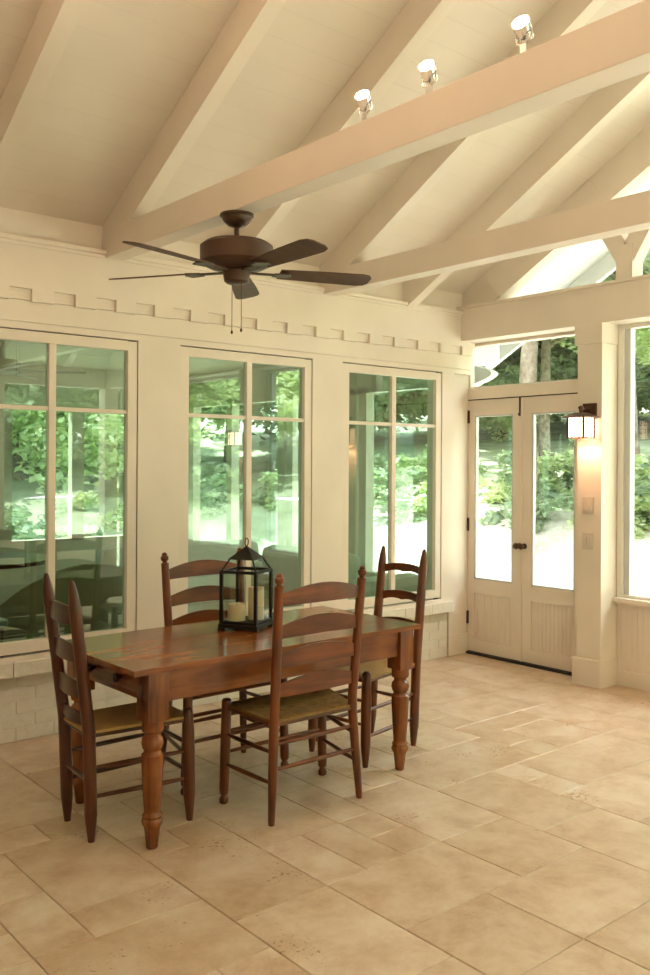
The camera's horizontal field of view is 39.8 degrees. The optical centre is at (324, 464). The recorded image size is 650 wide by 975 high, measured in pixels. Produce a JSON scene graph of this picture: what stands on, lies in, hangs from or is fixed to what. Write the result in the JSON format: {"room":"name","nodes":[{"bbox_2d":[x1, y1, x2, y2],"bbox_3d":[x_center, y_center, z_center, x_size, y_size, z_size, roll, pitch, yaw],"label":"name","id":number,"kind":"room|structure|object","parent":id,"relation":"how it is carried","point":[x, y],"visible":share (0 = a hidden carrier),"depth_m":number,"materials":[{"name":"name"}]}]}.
{"room":"sunroom","nodes":[
{"label":"sunroom","id":0,"kind":"room"},
{"bbox_2d":[0,363,188,604],"bbox_3d":[-4.561,0.213,8.302,7.620,2.800,0.100,0,0,-40],"label":"window reflection","id":1,"kind":"structure","parent":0,"point":[97,388],"depth_m":9.71,"materials":[{"name":"glass"}]},
{"bbox_2d":[5,341,265,375],"bbox_3d":[-3.158,-1.120,6.641,7.620,0.120,4.240,0,0,-40],"label":"ceiling","id":2,"kind":"structure","parent":0,"point":[24,352],"depth_m":8.98,"materials":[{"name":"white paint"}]},
{"bbox_2d":[0,340,85,379],"bbox_3d":[-2.472,-0.876,6.878,1.210,0.360,1.183,0,0,-40],"label":"ceiling fan","id":3,"kind":"object","parent":2,"relation":"hanging from","point":[7,366],"visible":0.83,"depth_m":6.89,"materials":[{"name":"silver metal"}]},
{"bbox_2d":[0,601,454,743],"bbox_3d":[-2.219,1.300,4.531,8.364,0.452,0.176,0,0,-40],"label":"brick wall","id":4,"kind":"structure","parent":0,"point":[28,707],"depth_m":5.05,"materials":[{"name":"beige brick"}]},
{"bbox_2d":[0,599,442,663],"bbox_3d":[-2.234,1.061,4.455,8.240,0.026,0.032,0,0,-40],"label":"trim","id":5,"kind":"structure","parent":4,"relation":"on","point":[10,659],"depth_m":5.01,"materials":[{"name":"beige paint"}]},
{"bbox_2d":[0,207,472,630],"bbox_3d":[-2.138,-0.224,4.629,8.600,2.700,0.160,0,0,-40],"label":"wall","id":6,"kind":"structure","parent":0,"point":[158,358],"depth_m":5.55,"materials":[{"name":"beige paint"}]},
{"bbox_2d":[0,0,86,185],"bbox_3d":[0.108,-2.134,2.353,0.085,1.956,6.240,0,0,-40],"label":"ceiling beam","id":7,"kind":"structure","parent":6,"relation":"attached to","point":[55,21],"depth_m":3.99,"materials":[{"name":"beige paint"}]},
{"bbox_2d":[0,327,136,655],"bbox_3d":[-1.555,0.162,5.067,1.060,1.815,0.070,0,0,-40],"label":"window","id":8,"kind":"structure","parent":6,"relation":"in","point":[51,339],"depth_m":5.17,"materials":[{"name":"beige paint"}]},
{"bbox_2d":[103,0,286,231],"bbox_3d":[0.736,-2.131,2.881,0.085,1.956,6.240,0,0,-40],"label":"ceiling beam","id":9,"kind":"structure","parent":6,"relation":"attached to","point":[248,23],"depth_m":4.47,"materials":[{"name":"beige paint"}]},
{"bbox_2d":[0,232,462,316],"bbox_3d":[-2.061,-1.218,4.544,8.600,0.046,0.062,0,0,-40],"label":"trim","id":10,"kind":"structure","parent":6,"relation":"attached to","point":[4,237],"depth_m":5.54,"materials":[{"name":"beige paint"}]},
{"bbox_2d":[0,298,471,369],"bbox_3d":[-2.088,-0.845,4.558,8.580,0.117,0.019,0,0,-40],"label":"trim","id":11,"kind":"structure","parent":6,"relation":"attached to","point":[10,309],"depth_m":5.69,"materials":[{"name":"beige paint"}]},
{"bbox_2d":[0,242,474,355],"bbox_3d":[-2.076,-1.056,4.546,8.580,0.318,0.040,0,0,-40],"label":"crown molding","id":12,"kind":"structure","parent":6,"relation":"attached to","point":[32,274],"depth_m":5.64,"materials":[{"name":"beige paint"}]},
{"bbox_2d":[179,346,311,616],"bbox_3d":[-0.521,0.168,5.935,1.060,1.815,0.070,0,0,-40],"label":"window","id":13,"kind":"structure","parent":6,"relation":"in","point":[186,352],"depth_m":5.91,"materials":[{"name":"beige paint"}]},
{"bbox_2d":[232,0,457,240],"bbox_3d":[1.364,-2.127,3.409,0.085,1.956,6.240,0,0,-40],"label":"ceiling beam","id":14,"kind":"structure","parent":6,"relation":"attached to","point":[415,23],"depth_m":4.66,"materials":[{"name":"beige paint"}]},
{"bbox_2d":[342,363,440,609],"bbox_3d":[0.499,0.173,6.793,1.045,1.815,0.070,0,0,-40],"label":"window","id":15,"kind":"structure","parent":6,"relation":"in","point":[434,592],"depth_m":6.77,"materials":[{"name":"beige paint"}]},
{"bbox_2d":[447,374,468,655],"bbox_3d":[1.049,0.389,7.331,0.234,2.310,0.128,0,0,-40],"label":"trim","id":16,"kind":"structure","parent":6,"relation":"attached to","point":[457,634],"depth_m":7.30,"materials":[{"name":"beige paint"}]},
{"bbox_2d":[319,0,606,291],"bbox_3d":[1.992,-2.123,3.936,0.085,1.956,6.240,0,0,-40],"label":"ceiling beam","id":17,"kind":"structure","parent":6,"relation":"attached to","point":[565,16],"depth_m":5.57,"materials":[{"name":"beige paint"}]},
{"bbox_2d":[468,331,577,399],"bbox_3d":[1.554,0.277,6.960,0.082,2.540,1.236,0,0,-40],"label":"trim","id":18,"kind":"structure","parent":6,"relation":"attached to","point":[561,387],"depth_m":6.92,"materials":[{"name":"beige paint"}]},
{"bbox_2d":[468,393,577,400],"bbox_3d":[1.547,-0.525,6.964,0.056,0.007,1.136,0,0,-40],"label":"trim","id":19,"kind":"structure","parent":6,"relation":"attached to","point":[563,393],"depth_m":6.93,"materials":[{"name":"beige"}]},
{"bbox_2d":[469,348,577,388],"bbox_3d":[1.566,-0.788,6.948,0.050,0.350,1.150,0,0,-40],"label":"window","id":20,"kind":"structure","parent":6,"relation":"in","point":[471,377],"depth_m":7.20,"materials":[{"name":"beige paint"}]},
{"bbox_2d":[402,71,649,307],"bbox_3d":[2.619,-2.120,4.464,0.085,1.956,6.240,0,0,-40],"label":"ceiling beam","id":21,"kind":"structure","parent":6,"relation":"attached to","point":[606,103],"depth_m":5.83,"materials":[{"name":"beige paint"}]},
{"bbox_2d":[188,365,427,600],"bbox_3d":[-0.249,0.237,9.092,0.100,2.800,4.240,0,0,-40],"label":"window reflection","id":22,"kind":"structure","parent":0,"point":[270,383],"depth_m":9.24,"materials":[{"name":"glass"}]},
{"bbox_2d":[426,345,499,389],"bbox_3d":[1.279,-0.855,7.725,0.490,0.400,0.730,0,0,-40],"label":"trim","id":23,"kind":"structure","parent":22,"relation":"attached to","point":[484,356],"depth_m":7.53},
{"bbox_2d":[466,650,571,675],"bbox_3d":[1.537,1.538,6.952,0.090,0.018,1.156,0,0,-40],"label":"threshold","id":24,"kind":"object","parent":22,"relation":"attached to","point":[527,664],"depth_m":6.92,"materials":[{"name":"black metal"}]},
{"bbox_2d":[486,178,649,368],"bbox_3d":[2.377,-2.057,6.690,0.950,2.385,3.720,0,0,-40],"label":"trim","id":25,"kind":"structure","parent":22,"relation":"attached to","point":[591,262],"depth_m":7.44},
{"bbox_2d":[0,653,649,974],"bbox_3d":[-0.102,1.613,2.194,9.000,0.150,6.600,0,0,-40],"label":"floor","id":26,"kind":"structure","parent":0,"point":[513,835],"depth_m":3.58,"materials":[{"name":"tile"}]},
{"bbox_2d":[43,573,194,842],"bbox_3d":[-0.886,0.998,3.854,0.560,1.071,0.379,0,0,-37],"label":"chair","id":27,"kind":"object","parent":26,"relation":"on","point":[88,722],"visible":0.84,"depth_m":3.75,"materials":[{"name":"brown wood"}]},
{"bbox_2d":[161,547,288,795],"bbox_3d":[-0.556,0.994,4.517,0.640,1.088,0.471,0,0,-40],"label":"chair","id":28,"kind":"object","parent":26,"relation":"on","point":[205,566],"visible":0.32,"depth_m":4.64,"materials":[{"name":"brown wood"}]},
{"bbox_2d":[67,606,420,849],"bbox_3d":[-0.378,1.169,4.288,1.628,0.733,0.758,0,0,-41],"label":"dining table","id":29,"kind":"object","parent":26,"relation":"on","point":[156,667],"visible":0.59,"depth_m":3.91,"materials":[{"name":"brown wood"}]},
{"bbox_2d":[217,538,272,632],"bbox_3d":[-0.386,0.581,4.404,0.210,0.444,0.210,0,0,20],"label":"candle lantern","id":30,"kind":"object","parent":29,"relation":"on","point":[246,553],"visible":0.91,"depth_m":4.34,"materials":[{"name":"black metal"}]},
{"bbox_2d":[228,602,244,621],"bbox_3d":[-0.432,0.717,4.385,0.086,0.088,0.085,0,0,-40],"label":"pillar candle","id":31,"kind":"object","parent":30,"relation":"in","point":[236,610],"visible":1,"depth_m":4.35,"materials":[{"name":"beige wax"}]},
{"bbox_2d":[248,586,263,619],"bbox_3d":[-0.340,0.678,4.419,0.078,0.166,0.078,0,0,-40],"label":"pillar candle","id":32,"kind":"object","parent":30,"relation":"in","point":[250,588],"visible":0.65,"depth_m":4.39,"materials":[{"name":"beige wax"}]},
{"bbox_2d":[219,566,366,826],"bbox_3d":[-0.101,0.996,4.083,0.640,1.088,0.471,0,0,-40],"label":"chair","id":33,"kind":"object","parent":26,"relation":"on","point":[308,696],"visible":1,"depth_m":3.92,"materials":[{"name":"brown wood"}]},
{"bbox_2d":[308,546,426,767],"bbox_3d":[0.253,1.005,4.884,0.422,1.071,0.588,0,0,42],"label":"chair","id":34,"kind":"object","parent":26,"relation":"on","point":[371,672],"visible":0.64,"depth_m":4.92,"materials":[{"name":"brown wood"}]},
{"bbox_2d":[0,0,649,293],"bbox_3d":[-1.199,-2.323,3.292,8.900,1.892,3.120,0,0,-40],"label":"ceiling","id":35,"kind":"structure","parent":0,"point":[124,67],"depth_m":4.78,"materials":[{"name":"beige paint"}]},
{"bbox_2d":[466,397,522,660],"bbox_3d":[1.334,0.501,7.156,0.106,2.046,0.570,0,0,-40],"label":"door","id":36,"kind":"structure","parent":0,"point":[493,605],"depth_m":7.18,"materials":[{"name":"beige paint"}]},
{"bbox_2d":[518,394,577,671],"bbox_3d":[1.695,0.503,6.727,0.106,2.046,0.572,0,0,-40],"label":"door","id":37,"kind":"structure","parent":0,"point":[547,638],"depth_m":6.84,"materials":[{"name":"beige paint"}]},
{"bbox_2d":[617,604,649,675],"bbox_3d":[2.564,1.252,5.792,0.092,0.600,1.460,0,0,-40],"label":"wall","id":38,"kind":"structure","parent":0,"point":[633,623],"depth_m":6.22,"materials":[{"name":"beige paint"}]},
{"bbox_2d":[561,403,600,438],"bbox_3d":[1.774,-0.303,6.198,0.213,0.247,0.196,0,0,-40],"label":"wall lantern","id":39,"kind":"object","parent":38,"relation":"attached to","point":[581,424],"visible":1,"depth_m":6.16,"materials":[{"name":"white glass"}]},
{"bbox_2d":[582,497,593,513],"bbox_3d":[1.838,0.286,6.271,0.015,0.116,0.088,0,0,-40],"label":"light switch","id":40,"kind":"object","parent":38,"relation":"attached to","point":[587,502],"visible":1,"depth_m":6.26,"materials":[{"name":"beige plastic"}]},
{"bbox_2d":[582,532,593,549],"bbox_3d":[1.836,0.536,6.271,0.015,0.116,0.088,0,0,-40],"label":"light switch","id":41,"kind":"object","parent":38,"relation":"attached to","point":[587,538],"visible":1,"depth_m":6.26,"materials":[{"name":"beige plastic"}]},
{"bbox_2d":[572,322,617,688],"bbox_3d":[1.931,0.283,6.349,0.272,2.531,0.229,0,0,-40],"label":"column","id":42,"kind":"structure","parent":38,"relation":"attached to","point":[595,662],"depth_m":6.26,"materials":[{"name":"beige paint"}]},
{"bbox_2d":[613,597,649,608],"bbox_3d":[2.528,0.958,5.760,0.110,0.048,1.460,0,0,-40],"label":"trim","id":43,"kind":"structure","parent":38,"relation":"on","point":[618,600],"depth_m":6.18,"materials":[{"name":"beige paint"}]},
{"bbox_2d":[617,669,649,691],"bbox_3d":[2.538,1.499,5.771,0.056,0.107,1.460,0,0,-40],"label":"baseboard","id":44,"kind":"structure","parent":38,"relation":"attached to","point":[624,678],"depth_m":6.21,"materials":[{"name":"beige paint"}]},
{"bbox_2d":[617,321,649,600],"bbox_3d":[2.561,-0.022,5.782,0.080,1.912,1.460,0,0,-40],"label":"window","id":45,"kind":"structure","parent":38,"relation":"in","point":[626,332],"depth_m":6.29,"materials":[{"name":"white paint"}]},
{"bbox_3d":[-3.173,1.590,6.641,7.620,0.100,4.240,0,0,-40],"label":"floor","id":46,"kind":"structure","parent":0,"visible":0},
{"bbox_2d":[0,617,7,657],"bbox_3d":[-2.223,1.226,5.217,0.600,0.640,0.440,0,0,-40],"label":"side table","id":47,"kind":"object","parent":46,"relation":"on","point":[3,622],"visible":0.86,"depth_m":5.24,"materials":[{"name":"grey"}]},
{"bbox_2d":[0,553,44,568],"bbox_3d":[-2.926,1.172,7.656,1.120,0.740,1.120,0,0,-40],"label":"dining table","id":48,"kind":"object","parent":46,"relation":"on","point":[7,560],"visible":0.59,"depth_m":7.56,"materials":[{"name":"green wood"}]},
{"bbox_2d":[0,564,122,656],"bbox_3d":[-1.719,1.063,5.957,1.000,0.870,0.795,0,0,-38],"label":"wicker armchair","id":49,"kind":"object","parent":46,"relation":"on","point":[99,587],"visible":0.22,"depth_m":5.60,"materials":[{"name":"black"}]},
{"bbox_2d":[96,539,273,612],"bbox_3d":[-1.119,1.072,7.685,1.700,0.760,0.860,0,0,-32],"label":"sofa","id":50,"kind":"object","parent":46,"relation":"on","point":[112,555],"visible":0.11,"depth_m":7.68,"materials":[{"name":"fabric"}]},
{"bbox_2d":[188,575,273,604],"bbox_3d":[-1.072,1.072,7.609,1.340,0.160,0.640,0,0,-32],"label":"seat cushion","id":51,"kind":"object","parent":50,"relation":"on","point":[229,580],"depth_m":7.59,"materials":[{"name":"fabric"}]},
{"bbox_2d":[258,544,417,610],"bbox_3d":[0.105,1.079,7.656,0.860,0.760,1.300,0,0,-40],"label":"sofa","id":52,"kind":"object","parent":46,"relation":"on","point":[282,559],"visible":0.18,"depth_m":7.42,"materials":[{"name":"fabric"}]},
{"bbox_3d":[1.921,-1.216,-0.194,8.600,0.470,0.160,0,0,-40],"label":"wall","id":53,"kind":"structure","parent":0,"visible":0},
{"bbox_2d":[109,210,370,333],"bbox_3d":[-0.402,-0.903,4.224,1.299,0.572,1.263,0,0,-40],"label":"ceiling fan","id":54,"kind":"object","parent":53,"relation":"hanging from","point":[236,257],"visible":1,"depth_m":4.17,"materials":[{"name":"brown metal"}]},
{"bbox_2d":[102,0,649,260],"bbox_3d":[0.739,-1.261,2.887,0.115,0.157,6.200,0,0,-40],"label":"ceiling beam","id":55,"kind":"structure","parent":53,"relation":"attached to","point":[614,48],"depth_m":3.26,"materials":[{"name":"beige paint"}]},
{"bbox_2d":[354,89,372,122],"bbox_3d":[0.157,-1.417,3.570,0.070,0.148,0.086,0,0,23],"label":"spotlight","id":56,"kind":"object","parent":55,"relation":"on","point":[363,99],"visible":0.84,"depth_m":3.56,"materials":[{"name":"white paint"}]},
{"bbox_2d":[418,59,437,95],"bbox_3d":[0.382,-1.415,3.302,0.070,0.147,0.084,0,0,24],"label":"spotlight","id":57,"kind":"object","parent":55,"relation":"on","point":[427,69],"visible":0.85,"depth_m":3.29,"materials":[{"name":"white paint"}]},
{"bbox_2d":[511,14,533,54],"bbox_3d":[0.658,-1.413,2.973,0.072,0.146,0.083,0,0,30],"label":"spotlight","id":58,"kind":"object","parent":55,"relation":"on","point":[522,27],"visible":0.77,"depth_m":2.96,"materials":[{"name":"white paint"}]},
{"bbox_2d":[324,190,649,295],"bbox_3d":[1.999,-1.254,3.946,0.115,0.157,6.200,0,0,-40],"label":"ceiling beam","id":59,"kind":"structure","parent":53,"relation":"attached to","point":[630,213],"depth_m":5.01,"materials":[{"name":"beige paint"}]},
{"bbox_2d":[456,274,649,342],"bbox_3d":[3.133,-1.112,4.900,0.228,0.276,6.200,0,0,-40],"label":"ceiling beam","id":60,"kind":"structure","parent":53,"relation":"attached to","point":[623,301],"depth_m":6.48,"materials":[{"name":"beige paint"}]},
{"bbox_2d":[462,124,649,305],"bbox_3d":[3.161,-2.082,4.919,0.130,2.026,6.240,0,0,-40],"label":"ceiling beam","id":61,"kind":"structure","parent":53,"relation":"attached to","point":[623,174],"depth_m":6.48,"materials":[{"name":"beige paint"}]},
{"bbox_2d":[576,181,627,261],"bbox_3d":[1.982,-1.686,6.288,0.110,0.637,0.452,0,0,-40],"label":"trim","id":62,"kind":"structure","parent":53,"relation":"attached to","point":[587,195],"depth_m":6.30,"materials":[{"name":"beige paint"}]},
{"bbox_2d":[616,243,642,279],"bbox_3d":[2.625,-2.067,5.525,0.130,1.640,1.777,0,0,-40],"label":"trim","id":63,"kind":"structure","parent":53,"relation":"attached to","point":[626,267],"depth_m":6.11,"materials":[{"name":"beige paint"}]},
{"bbox_2d":[624,229,649,263],"bbox_3d":[2.227,-1.734,5.997,0.110,0.739,0.530,0,0,-40],"label":"trim","id":64,"kind":"structure","parent":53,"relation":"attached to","point":[640,240],"depth_m":6.06,"materials":[{"name":"beige paint"}]},
{"label":"outside","id":65,"kind":"structure","parent":0,"visible":0},
{"bbox_2d":[373,503,649,596],"bbox_3d":[3.785,1.257,10.575,7.067,1.118,13.831,0,0,-40],"label":"ground","id":66,"kind":"structure","parent":65,"point":[553,543],"depth_m":13.86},
{"bbox_2d":[374,465,426,524],"bbox_3d":[1.737,0.737,16.676,2.162,1.494,2.075,0,0,16],"label":"leafy bush","id":67,"kind":"object","parent":66,"relation":"on","point":[383,492],"visible":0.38,"depth_m":16.51,"materials":[{"name":"green plant"}]},
{"bbox_2d":[406,473,479,513],"bbox_3d":[2.290,0.621,16.739,1.755,1.102,1.718,0,0,-3],"label":"leafy bush","id":68,"kind":"object","parent":66,"relation":"on","point":[420,506],"visible":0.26,"depth_m":16.15,"materials":[{"name":"green plant"}]},
{"bbox_2d":[478,478,573,533],"bbox_3d":[3.382,0.852,14.856,1.874,1.296,1.799,0,0,11],"label":"leafy bush","id":69,"kind":"object","parent":66,"relation":"on","point":[565,502],"visible":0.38,"depth_m":14.59,"materials":[{"name":"green plant"}]},
{"bbox_2d":[519,249,649,491],"bbox_3d":[3.033,-3.722,13.685,8.866,11.678,9.668,0,0,-8],"label":"leafy tree","id":70,"kind":"object","parent":66,"relation":"on","point":[529,350],"visible":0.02,"depth_m":13.40,"materials":[{"name":"green plant"}]},
{"bbox_2d":[562,494,649,539],"bbox_3d":[4.528,0.767,13.592,1.641,1.137,2.093,0,0,-40],"label":"leafy bush","id":71,"kind":"object","parent":66,"relation":"on","point":[637,506],"visible":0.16,"depth_m":13.18,"materials":[{"name":"green plant"}]},
{"bbox_2d":[634,454,649,519],"bbox_3d":[5.526,0.671,13.936,2.685,1.934,2.798,0,0,-15],"label":"leafy bush","id":72,"kind":"object","parent":66,"relation":"on","point":[646,487],"visible":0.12,"depth_m":13.67,"materials":[{"name":"green plant"}]},
{"bbox_2d":[634,495,649,531],"bbox_3d":[5.186,0.769,12.756,1.691,1.084,1.727,0,0,21],"label":"leafy bush","id":73,"kind":"object","parent":66,"relation":"on","point":[646,504],"visible":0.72,"depth_m":13.31,"materials":[{"name":"green plant"}]},
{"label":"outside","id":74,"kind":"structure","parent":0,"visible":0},
{"bbox_2d":[12,408,649,508],"bbox_3d":[-1.531,-1.744,3.917,106.680,5.027,108.720,0,0,-40],"label":"ground","id":75,"kind":"structure","parent":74,"point":[412,443],"depth_m":24.76,"materials":[{"name":"green plant"}]},
{"bbox_2d":[12,409,123,492],"bbox_3d":[-6.196,-3.114,18.463,8.408,8.412,8.931,0,0,-14],"label":"leafy tree","id":76,"kind":"object","parent":75,"relation":"on","point":[106,430],"visible":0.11,"depth_m":16.39,"materials":[{"name":"green plant"}]},
{"bbox_2d":[201,391,409,470],"bbox_3d":[-2.330,-3.512,22.298,8.622,8.686,9.864,0,0,-14],"label":"leafy tree","id":77,"kind":"object","parent":75,"relation":"on","point":[378,397],"visible":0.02,"depth_m":21.07,"materials":[{"name":"green plant"}]},
{"bbox_2d":[252,390,419,421],"bbox_3d":[-0.832,-4.412,30.173,8.756,8.692,9.400,0,0,-17],"label":"leafy tree","id":78,"kind":"object","parent":75,"relation":"on","point":[385,407],"visible":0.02,"depth_m":27.96,"materials":[{"name":"green plant"}]},
{"bbox_2d":[377,444,490,507],"bbox_3d":[2.302,0.265,18.109,2.583,1.514,2.364,0,0,-40],"label":"leafy bush","id":79,"kind":"object","parent":75,"relation":"on","point":[401,460],"visible":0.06,"depth_m":17.85,"materials":[{"name":"green plant"}]},
{"bbox_2d":[374,343,571,441],"bbox_3d":[3.925,-4.320,30.094,8.475,8.407,9.243,0,0,-13],"label":"leafy tree","id":80,"kind":"object","parent":75,"relation":"on","point":[418,407],"visible":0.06,"depth_m":27.74,"materials":[{"name":"green plant"}]},
{"bbox_2d":[478,449,536,496],"bbox_3d":[3.587,0.351,17.132,1.899,1.288,1.778,0,0,-40],"label":"leafy bush","id":81,"kind":"object","parent":75,"relation":"on","point":[497,479],"visible":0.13,"depth_m":17.18,"materials":[{"name":"green plant"}]},
{"bbox_2d":[480,450,572,507],"bbox_3d":[3.739,0.294,16.917,1.804,1.132,1.766,0,0,-1],"label":"leafy bush","id":82,"kind":"object","parent":75,"relation":"on","point":[548,469],"visible":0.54,"depth_m":16.37,"materials":[{"name":"green plant"}]},
{"bbox_2d":[418,339,649,437],"bbox_3d":[5.909,-4.404,29.171,9.018,8.689,9.553,0,0,-12],"label":"leafy tree","id":83,"kind":"object","parent":75,"relation":"on","point":[504,375],"visible":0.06,"depth_m":25.60,"materials":[{"name":"green plant"}]},
{"bbox_2d":[497,438,573,509],"bbox_3d":[4.777,0.270,16.682,2.483,1.788,2.588,0,0,-32],"label":"leafy bush","id":84,"kind":"object","parent":75,"relation":"on","point":[567,477],"visible":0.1,"depth_m":16.64,"materials":[{"name":"green plant"}]},
{"bbox_2d":[479,397,646,420],"bbox_3d":[9.253,-5.040,34.999,8.444,8.415,8.945,0,0,-19],"label":"leafy tree","id":85,"kind":"object","parent":75,"relation":"on","point":[646,397],"visible":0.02,"depth_m":34.85,"materials":[{"name":"green plant"}]},
{"bbox_2d":[495,328,649,404],"bbox_3d":[8.479,-4.533,28.881,8.366,8.687,9.394,0,0,-11],"label":"leafy tree","id":86,"kind":"object","parent":75,"relation":"on","point":[641,392],"visible":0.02,"depth_m":26.35,"materials":[{"name":"green plant"}]},
{"bbox_2d":[536,396,649,422],"bbox_3d":[10.920,-4.932,33.002,8.478,8.415,9.279,0,0,-10],"label":"leafy tree","id":87,"kind":"object","parent":75,"relation":"on","point":[551,417],"visible":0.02,"depth_m":32.82,"materials":[{"name":"green plant"}]},
{"bbox_2d":[538,321,649,455],"bbox_3d":[5.835,-4.742,23.076,8.557,10.610,9.329,0,0,-10],"label":"leafy tree","id":88,"kind":"object","parent":75,"relation":"on","point":[642,344],"visible":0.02,"depth_m":22.86,"materials":[{"name":"green plant"}]},
{"bbox_2d":[552,330,649,398],"bbox_3d":[10.692,-4.540,27.953,8.729,8.688,9.395,0,0,-17],"label":"leafy tree","id":89,"kind":"object","parent":75,"relation":"on","point":[647,366],"visible":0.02,"depth_m":25.06,"materials":[{"name":"green plant"}]},
{"bbox_2d":[559,454,646,488],"bbox_3d":[5.089,0.202,16.601,1.692,1.084,1.727,0,0,25],"label":"leafy bush","id":90,"kind":"object","parent":75,"relation":"on","point":[641,454],"visible":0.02,"depth_m":16.88,"materials":[{"name":"green plant"}]},
{"bbox_2d":[562,447,649,497],"bbox_3d":[5.219,0.292,15.536,2.642,1.454,2.115,0,0,-40],"label":"leafy bush","id":91,"kind":"object","parent":75,"relation":"on","point":[638,460],"visible":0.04,"depth_m":14.47,"materials":[{"name":"green plant"}]},
{"bbox_2d":[604,267,649,479],"bbox_3d":[5.172,-4.088,14.962,8.875,10.889,9.689,0,0,-16],"label":"leafy tree","id":92,"kind":"object","parent":75,"relation":"on","point":[612,275],"visible":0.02,"depth_m":14.91,"materials":[{"name":"green plant"}]},
{"bbox_2d":[637,397,649,417],"bbox_3d":[13.691,-5.091,33.010,8.759,8.412,9.986,0,0,-18],"label":"leafy tree","id":93,"kind":"object","parent":75,"relation":"on","point":[639,411],"visible":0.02,"depth_m":34.64,"materials":[{"name":"green plant"}]},
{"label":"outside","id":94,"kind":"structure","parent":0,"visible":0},
{"bbox_2d":[12,497,377,570],"bbox_3d":[-1.698,1.220,3.790,23.407,1.138,25.900,0,0,-40],"label":"ground","id":95,"kind":"structure","parent":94,"point":[263,521],"depth_m":16.65,"materials":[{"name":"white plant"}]},
{"bbox_2d":[12,491,104,539],"bbox_3d":[-4.038,1.350,14.711,2.704,1.869,2.594,0,0,-36],"label":"leafy bush","id":96,"kind":"object","parent":95,"relation":"on","point":[61,531],"visible":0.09,"depth_m":14.62,"materials":[{"name":"green plant"}]},
{"bbox_2d":[93,502,122,532],"bbox_3d":[-3.360,0.857,16.712,2.212,1.204,1.734,0,0,-40],"label":"leafy bush","id":97,"kind":"object","parent":95,"relation":"on","point":[109,519],"visible":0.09,"depth_m":16.23,"materials":[{"name":"green plant"}]},
{"bbox_2d":[200,473,271,519],"bbox_3d":[-2.053,0.770,17.746,1.809,1.250,1.736,0,0,21],"label":"leafy bush","id":98,"kind":"object","parent":95,"relation":"on","point":[210,506],"visible":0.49,"depth_m":17.41,"materials":[{"name":"green plant"}]},
{"bbox_2d":[256,469,277,510],"bbox_3d":[-0.431,0.599,17.916,1.804,1.099,1.769,0,0,-40],"label":"leafy bush","id":99,"kind":"object","parent":95,"relation":"on","point":[271,478],"visible":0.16,"depth_m":17.86,"materials":[{"name":"green plant"}]},
{"bbox_2d":[374,453,399,502],"bbox_3d":[1.021,0.579,18.079,2.281,1.643,2.378,0,0,-36],"label":"leafy bush","id":100,"kind":"object","parent":95,"relation":"on","point":[382,475],"visible":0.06,"depth_m":17.11,"materials":[{"name":"green plant"}]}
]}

